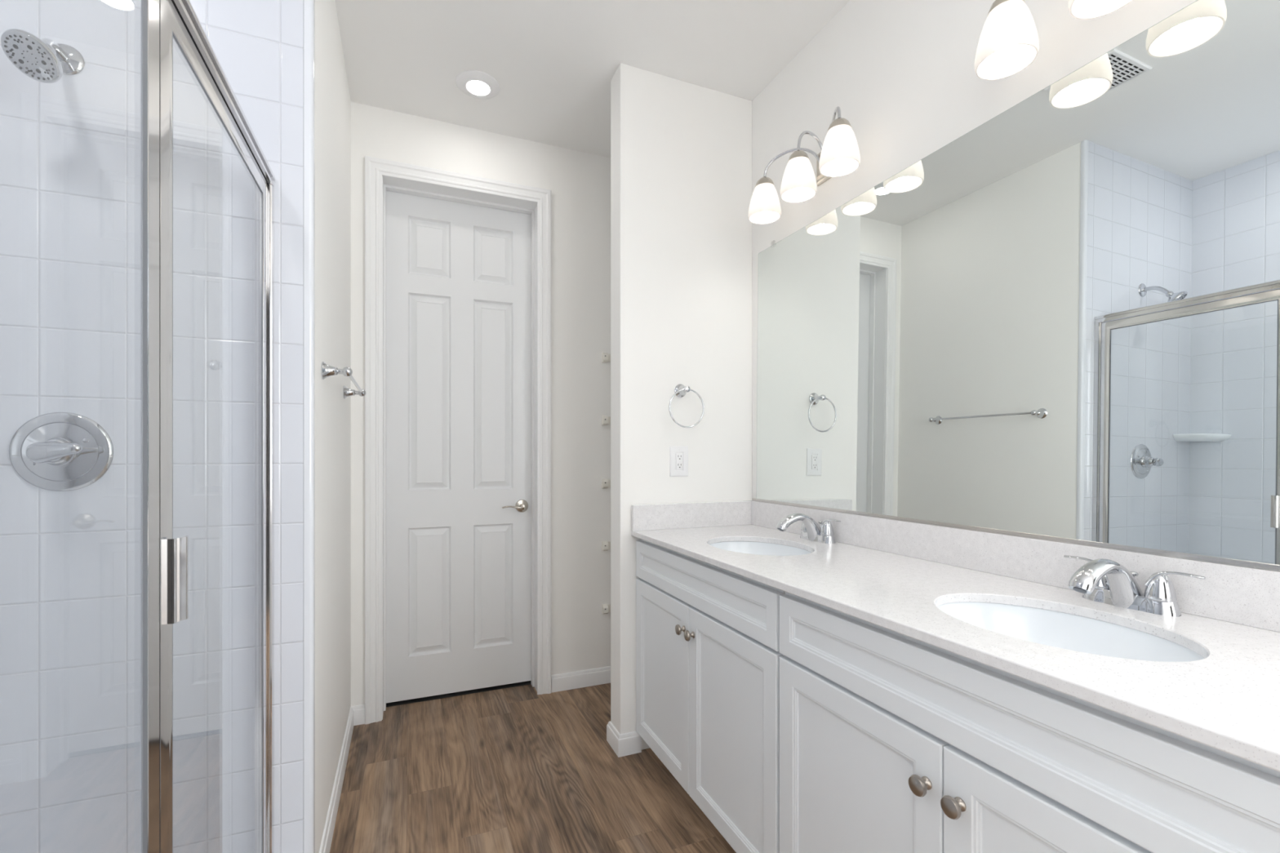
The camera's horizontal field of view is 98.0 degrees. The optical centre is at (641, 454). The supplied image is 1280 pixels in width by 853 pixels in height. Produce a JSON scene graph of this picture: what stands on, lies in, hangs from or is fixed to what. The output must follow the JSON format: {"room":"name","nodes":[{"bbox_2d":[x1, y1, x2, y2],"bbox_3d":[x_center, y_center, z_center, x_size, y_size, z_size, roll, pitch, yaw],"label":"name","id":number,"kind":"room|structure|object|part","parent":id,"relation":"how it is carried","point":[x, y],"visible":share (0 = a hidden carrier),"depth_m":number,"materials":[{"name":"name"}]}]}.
{"room":"bathroom","nodes":[
{"label":"bathroom","id":0,"kind":"room"},
{"bbox_2d":[0,0,303,852],"bbox_3d":[-1.306,-0.182,1.255,0.942,2.745,0.012,0,0,-23],"label":"wall","id":1,"kind":"structure","parent":0,"point":[70,147],"depth_m":1.30,"materials":[{"name":"white tile"}]},
{"bbox_2d":[0,28,84,83],"bbox_3d":[-1.249,-0.846,1.170,0.093,0.155,0.187,0,0,-23],"label":"showerhead","id":2,"kind":"object","parent":1,"relation":"attached to","point":[45,60],"visible":1,"depth_m":1.12,"materials":[{"name":"silver metal"}]},
{"bbox_3d":[-1.262,-0.864,1.190,0.028,0.071,0.121,0,0,-35],"label":"shower arm","id":3,"kind":"part","parent":2,"relation":"part of","materials":[{"name":"silver metal"}]},
{"bbox_2d":[8,412,113,491],"bbox_3d":[-1.278,-0.006,1.199,0.178,0.178,0.111,0,0,-23],"label":"shower valve","id":4,"kind":"object","parent":1,"relation":"attached to","point":[55,451],"visible":1,"depth_m":1.24,"materials":[{"name":"silver metal"}]},
{"bbox_3d":[-1.244,-0.004,1.187,0.106,0.044,0.044,0,0,-3],"label":"valve lever","id":5,"kind":"part","parent":4,"relation":"part of","materials":[{"name":"silver metal"}]},
{"bbox_2d":[314,0,351,852],"bbox_3d":[-1.122,-0.182,1.925,0.128,2.745,1.085,0,0,-23],"label":"wall","id":6,"kind":"structure","parent":0,"point":[332,102],"depth_m":1.80,"materials":[{"name":"white paint"}]},
{"bbox_2d":[303,0,314,852],"bbox_3d":[-0.862,-0.182,1.444,0.022,2.745,0.020,0,0,-23],"label":"trim","id":7,"kind":"structure","parent":6,"relation":"attached to","point":[308,5],"depth_m":1.44,"materials":[{"name":"white tile"}]},
{"bbox_2d":[319,703,364,852],"bbox_3d":[-1.045,1.149,1.962,0.056,0.083,1.076,0,0,-23],"label":"baseboard","id":8,"kind":"structure","parent":6,"relation":"attached to","point":[357,713],"depth_m":1.95,"materials":[{"name":"white paint"}]},
{"bbox_2d":[320,361,365,399],"bbox_3d":[-1.005,-0.243,1.903,0.082,0.052,0.659,0,0,-23],"label":"towel bar","id":9,"kind":"object","parent":6,"relation":"attached to","point":[326,371],"visible":1,"depth_m":1.62,"materials":[{"name":"silver metal"}]},
{"bbox_3d":[-0.886,-0.243,1.624,0.078,0.052,0.052,0,0,-23],"label":"post","id":10,"kind":"part","parent":9,"relation":"part of","materials":[{"name":"silver metal"}]},
{"bbox_3d":[-1.123,-0.243,2.183,0.078,0.052,0.052,0,0,-23],"label":"post","id":11,"kind":"part","parent":9,"relation":"part of","materials":[{"name":"silver metal"}]},
{"bbox_3d":[-0.981,-0.243,1.913,0.011,0.011,0.631,0,0,-23],"label":"rod","id":12,"kind":"part","parent":9,"relation":"part of","materials":[{"name":"silver metal"}]},
{"bbox_2d":[351,102,610,706],"bbox_3d":[-0.550,-0.182,2.821,1.866,2.745,0.130,0,0,-23],"label":"wall","id":13,"kind":"structure","parent":0,"point":[579,183],"depth_m":2.82,"materials":[{"name":"white paint"}]},
{"bbox_2d":[364,155,551,724],"bbox_3d":[-0.872,-0.065,2.708,0.836,2.511,0.208,0,0,-23],"label":"door","id":14,"kind":"structure","parent":13,"relation":"in","point":[458,265],"depth_m":2.73,"materials":[{"name":"white paint"}]},
{"bbox_3d":[-0.642,0.267,2.803,0.114,0.020,0.020,0,0,-20],"label":"handle lever","id":15,"kind":"part","parent":14,"relation":"part of","materials":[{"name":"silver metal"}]},
{"bbox_3d":[-0.603,0.265,2.838,0.066,0.066,0.060,0,0,-23],"label":"handle","id":16,"kind":"part","parent":14,"relation":"part of","materials":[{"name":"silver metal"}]},
{"bbox_2d":[551,666,610,693],"bbox_3d":[-0.003,1.149,2.670,0.734,0.083,0.570,0,0,-23],"label":"baseboard","id":17,"kind":"structure","parent":13,"relation":"attached to","point":[598,676],"depth_m":2.84,"materials":[{"name":"white paint"}]},
{"bbox_2d":[601,604,610,613],"bbox_3d":[-0.178,0.803,2.889,0.046,0.048,0.030,0,0,-23],"label":"clip","id":18,"kind":"object","parent":13,"relation":"attached to","point":[606,608],"visible":1,"depth_m":2.88,"materials":[{"name":"white plastic"}]},
{"bbox_2d":[601,478,610,488],"bbox_3d":[-0.178,0.150,2.889,0.046,0.048,0.030,0,0,-23],"label":"clip","id":19,"kind":"object","parent":13,"relation":"attached to","point":[606,482],"visible":1,"depth_m":2.88,"materials":[{"name":"white plastic"}]},
{"bbox_2d":[601,541,610,551],"bbox_3d":[-0.178,0.475,2.889,0.046,0.048,0.030,0,0,-23],"label":"clip","id":20,"kind":"object","parent":13,"relation":"attached to","point":[606,545],"visible":1,"depth_m":2.88,"materials":[{"name":"white plastic"}]},
{"bbox_2d":[601,352,610,362],"bbox_3d":[-0.178,-0.505,2.889,0.046,0.048,0.030,0,0,-23],"label":"clip","id":21,"kind":"object","parent":13,"relation":"attached to","point":[606,357],"visible":1,"depth_m":2.88,"materials":[{"name":"white plastic"}]},
{"bbox_2d":[601,415,610,425],"bbox_3d":[-0.178,-0.177,2.889,0.046,0.048,0.030,0,0,-23],"label":"clip","id":22,"kind":"object","parent":13,"relation":"attached to","point":[606,420],"visible":1,"depth_m":2.88,"materials":[{"name":"white plastic"}]},
{"bbox_2d":[329,683,736,852],"bbox_3d":[0.246,1.216,0.774,1.730,0.050,4.640,0,0,-23],"label":"floor","id":23,"kind":"structure","parent":0,"point":[516,769],"depth_m":2.00,"materials":[{"name":"brown wood"}]},
{"bbox_2d":[635,538,785,852],"bbox_3d":[0.398,0.757,1.898,0.584,0.866,0.928,0,0,-23],"label":"vanity cabinet","id":24,"kind":"object","parent":23,"relation":"on","point":[708,655],"visible":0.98,"depth_m":1.67,"materials":[{"name":"white paint"}]},
{"bbox_3d":[0.075,0.800,2.017,0.020,0.609,0.453,0,0,-23],"label":"cabinet door","id":25,"kind":"part","parent":24,"relation":"part of","materials":[{"name":"white paint"}]},
{"bbox_3d":[0.129,0.574,1.825,0.030,0.034,0.034,0,0,-23],"label":"cabinet knob","id":26,"kind":"part","parent":24,"relation":"part of","materials":[{"name":"silver metal"}]},
{"bbox_3d":[0.154,0.574,1.766,0.030,0.034,0.034,0,0,-23],"label":"cabinet knob","id":27,"kind":"part","parent":24,"relation":"part of","materials":[{"name":"silver metal"}]},
{"bbox_3d":[0.165,0.415,1.801,0.020,0.142,0.922,0,0,-23],"label":"false drawer","id":28,"kind":"part","parent":24,"relation":"part of","materials":[{"name":"white paint"}]},
{"bbox_3d":[0.253,0.800,1.591,0.020,0.609,0.465,0,0,-23],"label":"cabinet door","id":29,"kind":"part","parent":24,"relation":"part of","materials":[{"name":"white paint"}]},
{"bbox_2d":[779,591,1279,852],"bbox_3d":[0.756,0.757,1.040,0.584,0.866,0.922,0,0,-23],"label":"vanity cabinet","id":30,"kind":"object","parent":23,"relation":"on","point":[891,741],"visible":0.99,"depth_m":0.90,"materials":[{"name":"white paint"}]},
{"bbox_3d":[0.433,0.800,1.158,0.020,0.609,0.450,0,0,-23],"label":"cabinet door","id":31,"kind":"part","parent":30,"relation":"part of","materials":[{"name":"white paint"}]},
{"bbox_3d":[0.486,0.574,0.967,0.030,0.034,0.034,0,0,-23],"label":"cabinet knob","id":32,"kind":"part","parent":30,"relation":"part of","materials":[{"name":"silver metal"}]},
{"bbox_3d":[0.511,0.574,0.907,0.030,0.034,0.034,0,0,-23],"label":"cabinet knob","id":33,"kind":"part","parent":30,"relation":"part of","materials":[{"name":"silver metal"}]},
{"bbox_2d":[631,524,1279,772],"bbox_3d":[0.583,0.314,1.469,0.573,0.020,1.864,0,0,-23],"label":"countertop","id":34,"kind":"structure","parent":30,"relation":"on","point":[1227,700],"depth_m":0.96,"materials":[{"name":"stone"}]},
{"bbox_2d":[631,500,751,531],"bbox_3d":[0.220,0.252,2.317,0.553,0.103,0.020,0,0,-23],"label":"side splash","id":35,"kind":"object","parent":34,"relation":"on","point":[721,513],"visible":1,"depth_m":2.30,"materials":[{"name":"stone"}]},
{"bbox_2d":[709,541,811,555],"bbox_3d":[0.395,0.402,1.870,0.370,0.155,0.470,0,0,-23],"label":"basin","id":36,"kind":"object","parent":34,"relation":"in","point":[744,547],"visible":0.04,"depth_m":2.04,"materials":[{"name":"white ceramic"}]},
{"bbox_2d":[775,512,840,543],"bbox_3d":[0.583,0.255,1.977,0.211,0.102,0.201,0,0,10],"label":"faucet","id":37,"kind":"object","parent":34,"relation":"on","point":[811,530],"visible":1,"depth_m":1.92,"materials":[{"name":"silver metal"}]},
{"bbox_3d":[0.558,0.255,1.944,0.196,0.102,0.051,0,0,-23],"label":"spout","id":38,"kind":"part","parent":37,"relation":"part of","materials":[{"name":"silver metal"}]},
{"bbox_2d":[800,519,840,543],"bbox_3d":[0.625,0.262,1.971,0.057,0.084,0.234,0,0,-23],"label":"handle","id":39,"kind":"object","parent":37,"relation":"on","point":[823,533],"depth_m":1.93,"materials":[{"name":"silver metal"}]},
{"bbox_2d":[937,602,1204,662],"bbox_3d":[0.750,0.402,1.016,0.370,0.155,0.470,0,0,-23],"label":"basin","id":40,"kind":"object","parent":34,"relation":"in","point":[1041,626],"visible":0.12,"depth_m":1.12,"materials":[{"name":"white ceramic"}]},
{"bbox_2d":[1063,555,1205,617],"bbox_3d":[0.938,0.255,1.123,0.211,0.102,0.201,0,0,10],"label":"faucet","id":41,"kind":"object","parent":34,"relation":"on","point":[1107,581],"visible":1,"depth_m":1.07,"materials":[{"name":"silver metal"}]},
{"bbox_3d":[0.913,0.255,1.089,0.196,0.102,0.051,0,0,-23],"label":"spout","id":42,"kind":"part","parent":41,"relation":"part of","materials":[{"name":"silver metal"}]},
{"bbox_3d":[0.995,0.258,1.124,0.017,0.044,0.017,0,0,-23],"label":"lift rod","id":43,"kind":"part","parent":41,"relation":"part of","materials":[{"name":"silver metal"}]},
{"bbox_3d":[0.610,0.800,0.733,0.020,0.609,0.462,0,0,-23],"label":"cabinet door","id":44,"kind":"part","parent":30,"relation":"part of","materials":[{"name":"white paint"}]},
{"bbox_3d":[-0.640,1.136,0.700,0.155,0.110,1.524,0,0,-23],"label":"shower curb","id":45,"kind":"object","parent":23,"relation":"on","visible":0},
{"bbox_2d":[141,0,275,852],"bbox_3d":[-0.647,0.187,0.697,0.044,1.786,1.522,0,0,-23],"label":"shower door frame","id":46,"kind":"structure","parent":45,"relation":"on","point":[164,558],"depth_m":0.80,"materials":[{"name":"silver metal"}]},
{"bbox_3d":[-0.676,0.193,0.763,0.011,1.734,0.037,0,0,-23],"label":"strike post","id":47,"kind":"part","parent":46,"relation":"part of","materials":[{"name":"silver metal"}]},
{"bbox_3d":[-0.686,0.185,0.827,0.010,0.123,0.037,0,0,-2],"label":"pull handle","id":48,"kind":"part","parent":46,"relation":"part of","materials":[{"name":"silver metal"}]},
{"bbox_3d":[-0.650,-0.690,0.696,0.038,0.032,1.522,0,0,-23],"label":"header rail","id":49,"kind":"part","parent":46,"relation":"part of","materials":[{"name":"silver metal"}]},
{"bbox_2d":[335,0,849,157],"bbox_3d":[-0.143,-1.604,0.552,2.860,0.100,4.770,0,0,-23],"label":"ceiling","id":50,"kind":"structure","parent":0,"point":[553,64],"depth_m":2.13,"materials":[{"name":"white paint"}]},
{"bbox_2d":[455,70,500,98],"bbox_3d":[-0.685,-1.547,2.337,0.178,0.015,0.178,0,0,-23],"label":"recessed light","id":51,"kind":"object","parent":50,"relation":"in","point":[475,84],"visible":1,"depth_m":2.32,"materials":[{"name":"white plastic"}]},
{"bbox_2d":[610,62,752,750],"bbox_3d":[0.181,-0.182,2.375,0.620,2.745,0.116,0,0,-23],"label":"wall partition","id":52,"kind":"structure","parent":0,"point":[682,151],"depth_m":2.30,"materials":[{"name":"white paint"}]},
{"bbox_2d":[606,720,641,757],"bbox_3d":[0.169,1.149,2.370,0.618,0.083,0.142,0,0,-23],"label":"baseboard","id":53,"kind":"structure","parent":52,"relation":"attached to","point":[629,743],"depth_m":2.21,"materials":[{"name":"white paint"}]},
{"bbox_2d":[669,446,688,476],"bbox_3d":[0.158,0.028,2.298,0.084,0.125,0.008,0,0,-23],"label":"wall outlet","id":54,"kind":"object","parent":52,"relation":"attached to","point":[678,455],"visible":1,"depth_m":2.29,"materials":[{"name":"white plastic"}]},
{"bbox_2d":[675,453,683,469],"bbox_3d":[0.159,0.028,2.296,0.033,0.067,0.004,0,0,-23],"label":"receptacle","id":55,"kind":"object","parent":54,"relation":"attached to","point":[679,456],"depth_m":2.29,"materials":[{"name":"white plastic"}]},
{"bbox_2d":[668,384,704,427],"bbox_3d":[0.176,-0.200,2.271,0.160,0.184,0.072,0,0,-23],"label":"towel ring","id":56,"kind":"object","parent":52,"relation":"attached to","point":[680,390],"visible":1,"depth_m":2.26,"materials":[{"name":"silver metal"}]},
{"bbox_2d":[751,0,1196,498],"bbox_3d":[1.137,-0.182,1.042,0.120,2.745,4.451,0,0,-23],"label":"wall","id":57,"kind":"structure","parent":0,"point":[902,74],"depth_m":1.72,"materials":[{"name":"white paint"}]},
{"bbox_2d":[748,106,860,224],"bbox_3d":[0.584,-1.020,1.951,0.201,0.233,0.523,0,0,-23],"label":"vanity light","id":58,"kind":"object","parent":57,"relation":"attached to","point":[839,155],"visible":1,"depth_m":1.90,"materials":[{"name":"white glass"}]},
{"bbox_3d":[0.471,-0.969,2.121,0.123,0.132,0.123,0,0,-23],"label":"lamp shade","id":59,"kind":"part","parent":58,"relation":"part of","materials":[{"name":"white glass"}]},
{"bbox_3d":[0.560,-1.085,2.061,0.224,0.095,0.010,0,0,34],"label":"arm","id":60,"kind":"part","parent":58,"relation":"part of","materials":[{"name":"silver metal"}]},
{"bbox_3d":[0.548,-0.969,1.936,0.123,0.132,0.123,0,0,-23],"label":"lamp shade","id":61,"kind":"part","parent":58,"relation":"part of","materials":[{"name":"white glass"}]},
{"bbox_3d":[0.603,-1.087,1.959,0.128,0.099,0.010,0,0,-23],"label":"arm","id":62,"kind":"part","parent":58,"relation":"part of","materials":[{"name":"silver metal"}]},
{"bbox_3d":[0.665,-1.046,1.985,0.026,0.115,0.126,0,0,-23],"label":"plate","id":63,"kind":"part","parent":58,"relation":"part of","materials":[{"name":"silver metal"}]},
{"bbox_3d":[0.645,-1.085,1.856,0.010,0.095,0.224,0,0,11],"label":"arm","id":64,"kind":"part","parent":58,"relation":"part of","materials":[{"name":"silver metal"}]},
{"bbox_3d":[0.625,-0.969,1.752,0.123,0.132,0.123,0,0,-23],"label":"lamp shade","id":65,"kind":"part","parent":58,"relation":"part of","materials":[{"name":"white glass"}]},
{"bbox_3d":[0.625,-0.963,1.752,0.060,0.076,0.060,0,0,-23],"label":"light bulb","id":66,"kind":"part","parent":58,"relation":"part of","materials":[{"name":"white glass"}]},
{"bbox_2d":[751,500,1279,632],"bbox_3d":[0.839,0.252,1.575,0.020,0.103,1.864,0,0,-23],"label":"backsplash","id":67,"kind":"structure","parent":57,"relation":"attached to","point":[1240,595],"depth_m":1.31,"materials":[{"name":"stone"}]},
{"bbox_2d":[751,0,1279,571],"bbox_3d":[0.840,-0.341,1.575,0.018,1.081,1.823,0,0,-23],"label":"wall mirror","id":68,"kind":"object","parent":57,"relation":"attached to","point":[1059,322],"visible":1,"depth_m":1.26,"materials":[{"name":"silver mirror"}]},
{"bbox_2d":[974,0,1133,79],"bbox_3d":[0.942,-1.006,1.093,0.201,0.233,0.523,0,0,-23],"label":"vanity light","id":69,"kind":"object","parent":57,"relation":"attached to","point":[1008,43],"visible":1,"depth_m":1.23,"materials":[{"name":"white glass"}]},
{"bbox_3d":[0.829,-0.949,1.262,0.060,0.076,0.060,0,0,-23],"label":"light bulb","id":70,"kind":"part","parent":69,"relation":"part of","materials":[{"name":"white glass"}]},
{"bbox_3d":[0.829,-0.955,1.262,0.123,0.132,0.123,0,0,-23],"label":"lamp shade","id":71,"kind":"part","parent":69,"relation":"part of","materials":[{"name":"white glass"}]},
{"bbox_3d":[0.905,-0.955,1.078,0.123,0.132,0.123,0,0,-23],"label":"lamp shade","id":72,"kind":"part","parent":69,"relation":"part of","materials":[{"name":"white glass"}]}
]}

